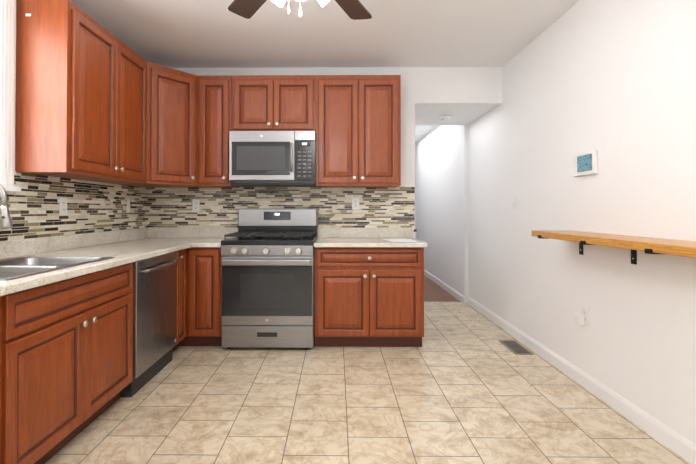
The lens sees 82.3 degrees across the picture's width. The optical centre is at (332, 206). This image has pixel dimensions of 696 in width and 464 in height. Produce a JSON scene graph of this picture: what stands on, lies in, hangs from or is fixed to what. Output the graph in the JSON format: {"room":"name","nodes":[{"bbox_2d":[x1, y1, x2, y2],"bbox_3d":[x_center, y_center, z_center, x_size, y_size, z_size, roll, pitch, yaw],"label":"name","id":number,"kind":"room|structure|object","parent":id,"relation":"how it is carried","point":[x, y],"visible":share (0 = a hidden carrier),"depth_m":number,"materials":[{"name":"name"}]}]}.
{"room":"kitchen","nodes":[
{"label":"kitchen","id":0,"kind":"room"},
{"bbox_2d":[14,0,15,169],"bbox_3d":[-1.931,-0.155,1.143,0.120,2.660,5.860,0,-1,1],"label":"wall","id":1,"kind":"structure","parent":0,"point":[15,88],"depth_m":2.33,"materials":[{"name":"white paint"}]},
{"bbox_2d":[0,0,20,193],"bbox_3d":[-1.894,-0.677,1.647,0.145,1.197,1.350,0,-1,1],"label":"window","id":2,"kind":"structure","parent":1,"relation":"in","point":[7,50],"depth_m":2.25,"materials":[{"name":"white"}]},
{"bbox_2d":[59,198,66,214],"bbox_3d":[-1.845,-0.001,2.721,0.008,0.118,0.072,0,-1,1],"label":"electrical outlet","id":3,"kind":"object","parent":1,"relation":"attached to","point":[62,206],"visible":1,"depth_m":2.71,"materials":[{"name":"white plastic"}]},
{"bbox_2d":[0,170,147,240],"bbox_3d":[-1.855,-0.007,2.416,0.007,0.403,3.069,0,-1,1],"label":"backsplash","id":4,"kind":"structure","parent":1,"relation":"attached to","point":[33,206],"depth_m":2.80,"materials":[{"name":"multicoloured tile"}]},
{"bbox_2d":[15,0,146,182],"bbox_3d":[-1.677,-0.703,2.814,0.353,1.015,0.980,0,-1,1],"label":"upper cabinet","id":5,"kind":"object","parent":1,"relation":"attached to","point":[81,94],"visible":1,"depth_m":2.39,"materials":[{"name":"brown wood"}]},
{"bbox_2d":[127,199,129,211],"bbox_3d":[-1.837,-0.008,3.571,0.007,0.118,0.050,0,-1,1],"label":"light switch","id":6,"kind":"object","parent":1,"relation":"attached to","point":[128,205],"visible":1,"depth_m":3.56,"materials":[{"name":"white plastic"}]},
{"bbox_2d":[111,62,205,187],"bbox_3d":[-1.545,-0.696,3.629,0.602,1.015,0.648,0,-1,1],"label":"upper cabinet","id":7,"kind":"object","parent":1,"relation":"attached to","point":[171,128],"visible":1,"depth_m":3.45,"materials":[{"name":"brown wood"}]},
{"bbox_2d":[172,67,414,237],"bbox_3d":[-0.516,-0.130,4.000,2.657,2.660,0.120,0,-1,1],"label":"wall","id":8,"kind":"structure","parent":0,"point":[407,74],"depth_m":3.94,"materials":[{"name":"white paint"}]},
{"bbox_2d":[192,199,199,210],"bbox_3d":[-1.358,-0.013,3.935,0.072,0.118,0.008,0,-1,1],"label":"electrical outlet","id":9,"kind":"object","parent":8,"relation":"attached to","point":[195,204],"visible":1,"depth_m":3.93,"materials":[{"name":"white plastic"}]},
{"bbox_2d":[197,75,238,187],"bbox_3d":[-1.088,-0.695,3.772,0.314,1.015,0.353,0,-1,1],"label":"upper cabinet","id":10,"kind":"object","parent":8,"relation":"attached to","point":[214,110],"visible":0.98,"depth_m":3.63,"materials":[{"name":"brown wood"}]},
{"bbox_2d":[232,75,315,131],"bbox_3d":[-0.543,-0.940,3.769,0.772,0.525,0.353,0,-1,1],"label":"upper cabinet","id":11,"kind":"object","parent":8,"relation":"attached to","point":[273,102],"visible":0.96,"depth_m":3.63,"materials":[{"name":"brown wood"}]},
{"bbox_2d":[229,131,315,186],"bbox_3d":[-0.543,-0.434,3.717,0.770,0.478,0.449,0,-1,1],"label":"microwave","id":12,"kind":"object","parent":11,"relation":"attached to","point":[272,158],"visible":1,"depth_m":3.54,"materials":[{"name":"silver metal"}]},
{"bbox_2d":[148,187,414,227],"bbox_3d":[-0.505,0.106,3.934,2.619,0.603,0.007,0,-1,1],"label":"backsplash","id":13,"kind":"structure","parent":8,"relation":"attached to","point":[167,207],"depth_m":3.93,"materials":[{"name":"multicoloured tile"}]},
{"bbox_2d":[352,198,358,208],"bbox_3d":[0.224,-0.030,3.921,0.072,0.118,0.008,0,-1,1],"label":"electrical outlet","id":14,"kind":"object","parent":8,"relation":"attached to","point":[355,203],"visible":1,"depth_m":3.92,"materials":[{"name":"white plastic"}]},
{"bbox_2d":[316,75,400,187],"bbox_3d":[0.232,-0.695,3.760,0.774,1.015,0.353,0,-1,1],"label":"upper cabinet","id":15,"kind":"object","parent":8,"relation":"attached to","point":[358,131],"visible":1,"depth_m":3.62,"materials":[{"name":"brown wood"}]},
{"bbox_2d":[69,0,578,67],"bbox_3d":[-0.112,-1.446,1.078,3.760,0.080,5.740,0,-1,1],"label":"ceiling","id":16,"kind":"structure","parent":0,"point":[330,33],"depth_m":3.15,"materials":[{"name":"white paint"}]},
{"bbox_2d":[228,0,371,19],"bbox_3d":[-0.121,-1.069,1.551,1.301,0.664,1.285,0,-1,1],"label":"ceiling fan","id":17,"kind":"object","parent":16,"relation":"hanging from","point":[352,9],"visible":1,"depth_m":2.04,"materials":[{"name":"brown wood"}]},
{"bbox_2d":[45,302,689,463],"bbox_3d":[-0.106,1.209,1.625,3.760,0.060,6.880,0,-1,1],"label":"floor","id":18,"kind":"structure","parent":0,"point":[462,385],"depth_m":2.30,"materials":[{"name":"beige tile"}]},
{"bbox_2d":[0,262,132,463],"bbox_3d":[-1.530,0.754,1.974,0.663,0.856,0.985,0,-1,1],"label":"base cabinet","id":19,"kind":"object","parent":18,"relation":"on","point":[66,361],"visible":1,"depth_m":1.81,"materials":[{"name":"brown wood"}]},
{"bbox_2d":[120,251,178,396],"bbox_3d":[-1.497,0.763,2.786,0.658,0.853,0.628,0,-1,1],"label":"dishwasher","id":20,"kind":"object","parent":18,"relation":"on","point":[154,291],"visible":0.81,"depth_m":2.70,"materials":[{"name":"grey metal"}]},
{"bbox_2d":[172,247,221,352],"bbox_3d":[-1.387,0.767,3.522,0.920,0.856,0.833,0,-1,1],"label":"base cabinet","id":21,"kind":"object","parent":18,"relation":"on","point":[199,277],"visible":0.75,"depth_m":3.31,"materials":[{"name":"brown wood"}]},
{"bbox_2d":[0,184,211,295],"bbox_3d":[-1.513,0.175,2.411,0.690,0.617,3.068,0,-1,1],"label":"countertop","id":22,"kind":"structure","parent":21,"relation":"on","point":[27,263],"depth_m":2.38,"materials":[{"name":"beige stone"}]},
{"bbox_2d":[192,227,237,246],"bbox_3d":[-1.041,0.272,3.610,0.231,0.135,0.660,0,-1,1],"label":"countertop","id":23,"kind":"structure","parent":21,"relation":"on","point":[205,237],"depth_m":3.92,"materials":[{"name":"beige stone"}]},
{"bbox_2d":[221,209,316,348],"bbox_3d":[-0.541,0.607,3.563,0.760,1.178,0.702,0,-1,1],"label":"gas range","id":24,"kind":"object","parent":18,"relation":"on","point":[267,291],"visible":1,"depth_m":3.27,"materials":[{"name":"silver metal"}]},
{"bbox_2d":[314,247,423,346],"bbox_3d":[0.304,0.768,3.594,0.913,0.856,0.658,0,-1,1],"label":"base cabinet","id":25,"kind":"object","parent":18,"relation":"on","point":[368,296],"visible":0.88,"depth_m":3.30,"materials":[{"name":"brown wood"}]},
{"bbox_2d":[314,227,426,246],"bbox_3d":[0.311,0.272,3.597,0.934,0.135,0.660,0,-1,1],"label":"countertop","id":26,"kind":"structure","parent":25,"relation":"on","point":[327,237],"depth_m":3.90,"materials":[{"name":"beige stone"}]},
{"bbox_2d":[384,238,416,241],"bbox_3d":[0.587,0.302,3.583,0.271,0.004,0.353,0,-1,1],"label":"paper sheets","id":27,"kind":"object","parent":26,"relation":"on","point":[400,240],"visible":0.96,"depth_m":3.50,"materials":[{"name":"white paper"}]},
{"bbox_2d":[498,340,533,354],"bbox_3d":[1.544,1.191,3.370,0.150,0.005,0.340,0,-1,1],"label":"floor vent","id":28,"kind":"object","parent":18,"relation":"in","point":[515,347],"visible":1,"depth_m":3.35,"materials":[{"name":"silver metal"}]},
{"bbox_2d":[415,125,436,143],"bbox_3d":[1.279,-1.355,6.835,1.083,0.160,3.760,0,-1,1],"label":"ceiling","id":29,"kind":"structure","parent":0,"point":[421,131],"depth_m":6.68,"materials":[{"name":"white paint"}]},
{"bbox_2d":[424,275,459,301],"bbox_3d":[1.280,1.255,6.872,1.083,0.060,3.640,0,-1,1],"label":"floor","id":30,"kind":"structure","parent":0,"point":[434,292],"depth_m":5.55,"materials":[{"name":"brown wood"}]},
{"bbox_2d":[415,125,468,296],"bbox_3d":[1.736,-0.105,6.820,0.170,2.660,3.760,0,-1,1],"label":"wall","id":31,"kind":"structure","parent":0,"point":[441,196],"depth_m":5.86,"materials":[{"name":"white paint"}]},
{"bbox_2d":[415,67,502,124],"bbox_3d":[1.248,-1.236,4.444,0.863,0.440,1.020,0,-1,1],"label":"ceiling soffit","id":32,"kind":"structure","parent":0,"point":[464,95],"depth_m":3.94,"materials":[{"name":"white paint"}]},
{"bbox_2d":[439,116,450,120],"bbox_3d":[1.267,-0.994,4.507,0.132,0.043,0.132,0,-1,1],"label":"smoke detector","id":33,"kind":"object","parent":32,"relation":"attached to","point":[444,118],"visible":1,"depth_m":4.47,"materials":[{"name":"white plastic"}]},
{"bbox_2d":[468,0,695,444],"bbox_3d":[1.713,-0.152,1.560,0.120,2.660,6.760,0,-1,1],"label":"wall","id":34,"kind":"structure","parent":0,"point":[613,82],"depth_m":2.45,"materials":[{"name":"white paint"}]},
{"bbox_2d":[512,197,515,209],"bbox_3d":[1.663,-0.027,3.657,0.017,0.118,0.072,0,-1,1],"label":"toggle light switch","id":35,"kind":"object","parent":34,"relation":"attached to","point":[514,203],"visible":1,"depth_m":3.65,"materials":[{"name":"white plastic"}]},
{"bbox_2d":[424,269,695,463],"bbox_3d":[1.638,1.149,3.439,0.064,0.092,10.300,0,-1,1],"label":"baseboard","id":36,"kind":"structure","parent":34,"relation":"attached to","point":[677,443],"depth_m":2.48,"materials":[{"name":"white wood"}]},
{"bbox_2d":[574,306,588,325],"bbox_3d":[1.637,0.721,2.620,0.049,0.124,0.086,0,-1,1],"label":"electrical outlet","id":37,"kind":"object","parent":34,"relation":"attached to","point":[581,319],"visible":1,"depth_m":2.61,"materials":[{"name":"white plastic"}]},
{"bbox_2d":[573,150,597,176],"bbox_3d":[1.649,-0.280,2.602,0.024,0.152,0.230,0,-1,1],"label":"panel","id":38,"kind":"object","parent":34,"relation":"attached to","point":[585,163],"visible":0.98,"depth_m":2.58,"materials":[{"name":"white plastic"}]},
{"bbox_2d":[532,230,695,264],"bbox_3d":[1.510,0.234,1.614,0.283,0.155,2.330,0,-1,1],"label":"shelf","id":39,"kind":"object","parent":34,"relation":"attached to","point":[650,245],"visible":1,"depth_m":1.97,"materials":[{"name":"brown wood"}]}
]}

